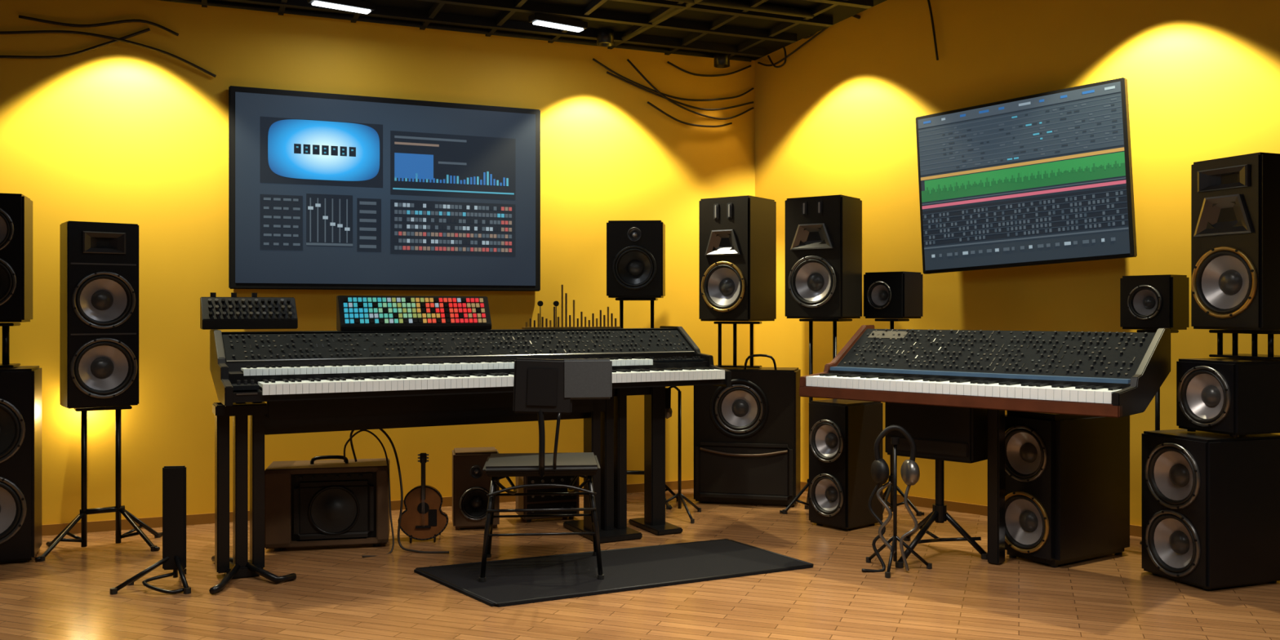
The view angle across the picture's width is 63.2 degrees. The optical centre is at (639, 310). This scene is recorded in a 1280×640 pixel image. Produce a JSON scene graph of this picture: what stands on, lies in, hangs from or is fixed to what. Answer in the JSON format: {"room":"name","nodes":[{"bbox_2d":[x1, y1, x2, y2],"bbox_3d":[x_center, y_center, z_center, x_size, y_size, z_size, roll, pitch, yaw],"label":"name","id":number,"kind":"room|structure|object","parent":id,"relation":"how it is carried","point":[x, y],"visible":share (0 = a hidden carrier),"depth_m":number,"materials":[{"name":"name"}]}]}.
{"room":"studio","nodes":[
{"label":"studio","id":0,"kind":"room"},
{"bbox_2d":[0,0,755,524],"bbox_3d":[-1.590,-0.850,6.548,5.198,4.200,0.100,0,0,-23],"label":"wall","id":1,"kind":"structure","parent":0,"point":[121,132],"depth_m":6.16,"materials":[{"name":"yellow paint"}]},
{"bbox_2d":[0,14,216,77],"bbox_3d":[-3.175,-1.500,5.807,1.504,0.316,0.026,0,0,-23],"label":"cable bundle","id":2,"kind":"object","parent":1,"relation":"attached to","point":[122,38],"visible":1,"depth_m":5.84,"materials":[{"name":"black rubber"}]},
{"bbox_2d":[41,480,693,536],"bbox_3d":[-1.567,1.220,6.495,5.200,0.060,0.015,0,0,-23],"label":"baseboard","id":3,"kind":"structure","parent":1,"relation":"attached to","point":[200,518],"depth_m":6.05,"materials":[{"name":"brown wood"}]},
{"bbox_2d":[228,85,540,291],"bbox_3d":[-1.538,-0.720,6.477,1.900,1.190,0.067,0,0,-23],"label":"display screen","id":4,"kind":"object","parent":1,"relation":"attached to","point":[327,191],"visible":1,"depth_m":6.42,"materials":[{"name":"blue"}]},
{"bbox_2d":[592,57,754,127],"bbox_3d":[0.252,-1.521,7.222,1.226,0.470,0.045,0,0,-23],"label":"cable bundle","id":5,"kind":"object","parent":1,"relation":"attached to","point":[664,95],"visible":1,"depth_m":7.24,"materials":[{"name":"black rubber"}]},
{"bbox_2d":[213,0,886,60],"bbox_3d":[-0.015,-1.850,3.000,7.912,0.100,9.000,0,0,0],"label":"ceiling","id":6,"kind":"structure","parent":0,"point":[839,13],"depth_m":6.35,"materials":[{"name":"black"}]},
{"bbox_2d":[306,0,375,13],"bbox_3d":[-1.680,-1.724,5.860,0.360,0.051,0.090,0,0,-34],"label":"fluorescent light","id":7,"kind":"object","parent":6,"relation":"attached to","point":[354,6],"visible":1,"depth_m":5.85,"materials":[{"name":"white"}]},
{"bbox_2d":[158,0,873,62],"bbox_3d":[-0.778,-1.773,4.684,5.860,0.053,5.362,0,0,0],"label":"grid","id":8,"kind":"object","parent":6,"relation":"attached to","point":[731,9],"depth_m":6.31,"materials":[{"name":"black metal"}]},
{"bbox_2d":[528,13,587,32],"bbox_3d":[-0.490,-1.724,6.250,0.360,0.051,0.090,0,0,-34],"label":"fluorescent light","id":9,"kind":"object","parent":6,"relation":"attached to","point":[537,19],"visible":1,"depth_m":6.21,"materials":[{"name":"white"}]},
{"bbox_2d":[596,28,613,46],"bbox_3d":[-0.224,-1.766,6.705,0.110,0.108,0.110,0,0,0],"label":"spotlight","id":10,"kind":"object","parent":6,"relation":"attached to","point":[605,37],"visible":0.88,"depth_m":6.66,"materials":[{"name":"black metal"}]},
{"bbox_2d":[714,52,729,67],"bbox_3d":[0.567,-1.746,7.218,0.110,0.108,0.110,0,0,0],"label":"spotlight","id":11,"kind":"object","parent":6,"relation":"attached to","point":[721,60],"visible":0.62,"depth_m":7.17,"materials":[{"name":"black metal"}]},
{"bbox_2d":[853,14,860,18],"bbox_3d":[1.335,-1.916,6.766,0.404,0.108,0.110,0,0,-41],"label":"spotlight","id":12,"kind":"object","parent":6,"relation":"attached to","point":[857,16],"visible":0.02,"depth_m":6.89,"materials":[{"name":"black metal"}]},
{"bbox_2d":[0,488,1279,639],"bbox_3d":[-0.015,1.300,3.000,7.912,0.100,9.000,0,0,0],"label":"floor","id":13,"kind":"structure","parent":0,"point":[336,593],"depth_m":4.53,"materials":[{"name":"brown wood"}]},
{"bbox_2d":[0,365,41,562],"bbox_3d":[-3.277,0.770,5.211,0.460,0.960,0.362,0,0,-24],"label":"speaker","id":14,"kind":"object","parent":13,"relation":"on","point":[20,386],"visible":1,"depth_m":5.13},
{"bbox_2d":[0,322,20,368],"bbox_3d":[-3.250,0.174,5.220,0.220,0.221,0.200,0,0,-22],"label":"speaker stand","id":15,"kind":"object","parent":14,"relation":"on","point":[6,326],"visible":1,"depth_m":5.23,"materials":[{"name":"black metal"}]},
{"bbox_2d":[0,193,32,322],"bbox_3d":[-3.271,-0.260,5.245,0.330,0.640,0.302,0,0,-22],"label":"speaker","id":16,"kind":"object","parent":15,"relation":"on","point":[15,209],"visible":1,"depth_m":5.17},
{"bbox_2d":[34,405,162,561],"bbox_3d":[-2.820,0.876,5.460,0.586,0.748,0.397,0,0,-25],"label":"speaker stand","id":17,"kind":"object","parent":13,"relation":"on","point":[117,508],"visible":0.95,"depth_m":5.42,"materials":[{"name":"black metal"}]},
{"bbox_2d":[59,221,138,408],"bbox_3d":[-2.825,0.023,5.443,0.335,0.950,0.242,0,0,-38],"label":"speaker","id":18,"kind":"object","parent":17,"relation":"on","point":[99,261],"visible":1,"depth_m":5.37},
{"bbox_2d":[110,465,191,594],"bbox_3d":[-2.182,0.980,4.751,0.352,0.540,0.394,0,0,-8],"label":"speaker","id":19,"kind":"object","parent":13,"relation":"on","point":[174,477],"visible":1,"depth_m":4.73,"materials":[{"name":"black"}]},
{"bbox_2d":[264,455,389,551],"bbox_3d":[-1.661,1.012,5.564,0.620,0.472,0.306,0,0,-12],"label":"amplifier","id":20,"kind":"object","parent":13,"relation":"on","point":[313,503],"visible":0.97,"depth_m":5.43,"materials":[{"name":"brown wood"}]},
{"bbox_2d":[343,428,448,557],"bbox_3d":[-1.272,0.922,5.376,0.586,0.678,0.260,0,0,0],"label":"cable","id":21,"kind":"object","parent":13,"relation":"on","point":[351,436],"visible":0.94,"depth_m":5.43,"materials":[{"name":"black plastic"}]},
{"bbox_2d":[397,453,448,542],"bbox_3d":[-1.176,1.009,5.664,0.268,0.476,0.207,0,0,-8],"label":"acoustic guitar","id":22,"kind":"object","parent":13,"relation":"on","point":[423,518],"visible":0.96,"depth_m":5.62,"materials":[{"name":"brown wood"}]},
{"bbox_2d":[208,386,682,594],"bbox_3d":[-0.928,0.836,5.403,2.473,0.824,0.653,0,0,-27],"label":"keyboard stand","id":23,"kind":"object","parent":13,"relation":"on","point":[605,420],"visible":0.77,"depth_m":5.24,"materials":[{"name":"black metal"}]},
{"bbox_2d":[209,325,731,406],"bbox_3d":[-0.856,0.268,5.651,2.680,0.335,0.817,0,0,-27],"label":"keyboard","id":24,"kind":"object","parent":23,"relation":"on","point":[246,366],"visible":0.92,"depth_m":5.40,"materials":[{"name":"black plastic"}]},
{"bbox_2d":[200,292,297,329],"bbox_3d":[-2.021,0.003,5.383,0.460,0.188,0.150,0,0,-27],"label":"mixer","id":25,"kind":"object","parent":24,"relation":"on","point":[233,312],"visible":1,"depth_m":5.34,"materials":[{"name":"black plastic"}]},
{"bbox_2d":[336,295,491,331],"bbox_3d":[-1.242,0.016,5.772,0.840,0.190,0.121,0,0,-27],"label":"controller","id":26,"kind":"object","parent":24,"relation":"on","point":[353,313],"depth_m":5.73,"materials":[{"name":"multicoloured plastic"}]},
{"bbox_2d":[521,284,621,328],"bbox_3d":[-0.402,-0.020,6.193,0.620,0.262,0.050,0,0,-27],"label":"sculpture","id":27,"kind":"object","parent":24,"relation":"on","point":[540,304],"visible":1,"depth_m":6.17,"materials":[{"name":"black metal"}]},
{"bbox_2d":[452,446,499,529],"bbox_3d":[-0.954,1.030,6.032,0.260,0.440,0.262,0,0,-12],"label":"speaker","id":28,"kind":"object","parent":13,"relation":"on","point":[471,485],"visible":0.85,"depth_m":5.92},
{"bbox_2d":[515,475,579,522],"bbox_3d":[-0.554,1.099,6.244,0.340,0.298,0.239,0,0,-20],"label":"rack","id":29,"kind":"object","parent":13,"relation":"on","point":[564,501],"visible":0.53,"depth_m":6.14,"materials":[{"name":"brown wood"}]},
{"bbox_2d":[413,538,813,607],"bbox_3d":[-0.116,1.241,5.020,1.789,0.016,0.754,0,0,-25],"label":"rug","id":30,"kind":"object","parent":13,"relation":"on","point":[523,580],"visible":1,"depth_m":4.94,"materials":[{"name":"black carpet"}]},
{"bbox_2d":[479,358,612,582],"bbox_3d":[-0.451,0.728,4.992,0.608,1.015,0.512,0,0,-5],"label":"chair","id":31,"kind":"object","parent":30,"relation":"on","point":[541,387],"visible":1,"depth_m":4.78,"materials":[{"name":"black metal"}]},
{"bbox_2d":[615,297,678,509],"bbox_3d":[-0.020,0.586,6.730,0.558,1.328,0.338,0,0,11],"label":"speaker stand","id":32,"kind":"object","parent":13,"relation":"on","point":[621,300],"visible":0.31,"depth_m":6.72,"materials":[{"name":"black metal"}]},
{"bbox_2d":[606,220,665,297],"bbox_3d":[-0.024,-0.325,6.724,0.360,0.490,0.282,0,0,5],"label":"speaker","id":33,"kind":"object","parent":32,"relation":"on","point":[636,249],"visible":1,"depth_m":6.61},
{"bbox_2d":[665,386,701,523],"bbox_3d":[0.257,0.852,6.253,0.370,0.797,0.324,0,0,-20],"label":"microphone stand","id":34,"kind":"object","parent":13,"relation":"on","point":[668,411],"visible":0.77,"depth_m":6.29,"materials":[{"name":"black metal"}]},
{"bbox_2d":[693,354,800,506],"bbox_3d":[0.700,0.765,6.802,0.660,0.969,0.380,0,0,14],"label":"speaker cabinet","id":35,"kind":"object","parent":13,"relation":"on","point":[747,433],"visible":0.98,"depth_m":6.65,"materials":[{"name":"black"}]},
{"bbox_2d":[713,321,761,368],"bbox_3d":[0.640,0.224,6.800,0.300,0.299,0.120,0,0,14],"label":"speaker stand","id":36,"kind":"object","parent":35,"relation":"on","point":[735,323],"visible":0.92,"depth_m":6.79,"materials":[{"name":"black metal"}]},
{"bbox_2d":[699,195,776,321],"bbox_3d":[0.632,-0.325,6.761,0.380,0.790,0.384,0,0,36],"label":"speaker","id":37,"kind":"object","parent":36,"relation":"on","point":[738,233],"visible":1,"depth_m":6.63},
{"bbox_2d":[779,318,852,514],"bbox_3d":[1.130,0.651,6.330,0.500,1.198,0.281,0,0,42],"label":"speaker stand","id":38,"kind":"object","parent":13,"relation":"on","point":[811,321],"visible":0.38,"depth_m":6.38,"materials":[{"name":"black metal"}]},
{"bbox_2d":[785,194,862,318],"bbox_3d":[1.115,-0.315,6.336,0.380,0.730,0.324,0,0,36],"label":"speaker","id":39,"kind":"object","parent":38,"relation":"on","point":[824,233],"visible":1,"depth_m":6.22},
{"bbox_2d":[808,399,882,530],"bbox_3d":[1.198,0.890,6.077,0.362,0.720,0.290,0,0,-40],"label":"floor speaker","id":40,"kind":"object","parent":13,"relation":"on","point":[843,433],"visible":0.98,"depth_m":5.96,"materials":[{"name":"black wood"}]},
{"bbox_2d":[861,424,932,577],"bbox_3d":[1.212,0.904,4.981,0.320,0.703,0.281,0,0,25],"label":"stand","id":41,"kind":"object","parent":13,"relation":"on","point":[909,470],"visible":1,"depth_m":5.00,"materials":[{"name":"black metal"}]},
{"bbox_2d":[875,318,924,519],"bbox_3d":[1.509,0.651,6.339,0.337,1.198,0.307,0,0,44],"label":"speaker stand","id":42,"kind":"object","parent":13,"relation":"on","point":[889,491],"visible":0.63,"depth_m":6.34,"materials":[{"name":"black metal"}]},
{"bbox_2d":[863,271,922,318],"bbox_3d":[1.540,-0.090,6.343,0.280,0.280,0.262,0,0,44],"label":"speaker","id":43,"kind":"object","parent":42,"relation":"on","point":[886,295],"visible":1,"depth_m":6.26},
{"bbox_2d":[884,402,1004,568],"bbox_3d":[1.492,0.853,5.372,0.571,0.790,0.609,0,0,-7],"label":"keyboard stand","id":44,"kind":"object","parent":13,"relation":"on","point":[940,433],"visible":0.86,"depth_m":5.16,"materials":[{"name":"black metal"}]},
{"bbox_2d":[799,324,1170,417],"bbox_3d":[1.676,0.270,5.205,1.610,0.370,0.730,0,0,43],"label":"keyboard","id":45,"kind":"object","parent":44,"relation":"on","point":[1115,375],"visible":1,"depth_m":5.03,"materials":[{"name":"black plastic"}]},
{"bbox_2d":[1004,410,1129,568],"bbox_3d":[2.168,0.877,5.306,0.642,0.745,0.341,0,0,-32],"label":"floor speaker","id":46,"kind":"object","parent":13,"relation":"on","point":[1067,477],"visible":0.88,"depth_m":5.14,"materials":[{"name":"black wood"}]},
{"bbox_2d":[1136,329,1178,544],"bbox_3d":[2.667,0.676,5.400,0.212,1.148,0.234,0,0,-35],"label":"speaker stand","id":47,"kind":"object","parent":13,"relation":"on","point":[1157,394],"visible":0.18,"depth_m":5.40,"materials":[{"name":"black metal"}]},
{"bbox_2d":[1120,274,1189,329],"bbox_3d":[2.670,-0.040,5.409,0.202,0.280,0.280,0,0,-35],"label":"speaker","id":48,"kind":"object","parent":47,"relation":"on","point":[1147,302],"visible":1,"depth_m":5.33},
{"bbox_2d":[1142,429,1279,590],"bbox_3d":[2.675,0.913,4.862,0.522,0.675,0.380,0,0,-20],"label":"floor speaker","id":49,"kind":"object","parent":13,"relation":"on","point":[1211,501],"visible":1,"depth_m":4.71,"materials":[{"name":"black wood"}]},
{"bbox_2d":[1176,357,1279,437],"bbox_3d":[2.781,0.400,4.845,0.442,0.340,0.330,0,0,-20],"label":"speaker","id":50,"kind":"object","parent":49,"relation":"on","point":[1235,397],"visible":1,"depth_m":4.70},
{"bbox_2d":[1208,329,1279,359],"bbox_3d":[2.911,0.160,4.912,0.240,0.131,0.320,0,0,-22],"label":"speaker stand","id":51,"kind":"object","parent":50,"relation":"on","point":[1235,354],"visible":1,"depth_m":4.87,"materials":[{"name":"black metal"}]},
{"bbox_2d":[1191,151,1279,330],"bbox_3d":[2.872,-0.310,4.897,0.384,0.800,0.370,0,0,-22],"label":"speaker","id":52,"kind":"object","parent":51,"relation":"on","point":[1235,200],"visible":1,"depth_m":4.78},
{"bbox_2d":[755,0,1279,525],"bbox_3d":[2.395,-0.850,6.102,4.199,4.200,0.170,0,0,42],"label":"wall","id":53,"kind":"structure","parent":0,"point":[838,117],"depth_m":6.28,"materials":[{"name":"yellow paint"}]},
{"bbox_2d":[800,481,1142,537],"bbox_3d":[2.381,1.220,6.085,4.200,0.060,0.015,0,0,42],"label":"baseboard","id":54,"kind":"structure","parent":53,"relation":"attached to","point":[979,509],"depth_m":6.45,"materials":[{"name":"brown wood"}]},
{"bbox_2d":[915,77,1137,274],"bbox_3d":[2.236,-0.747,6.107,1.289,1.043,0.136,0,0,42],"label":"screen","id":55,"kind":"object","parent":53,"relation":"attached to","point":[1046,178],"visible":1,"depth_m":6.00,"materials":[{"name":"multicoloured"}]}
]}

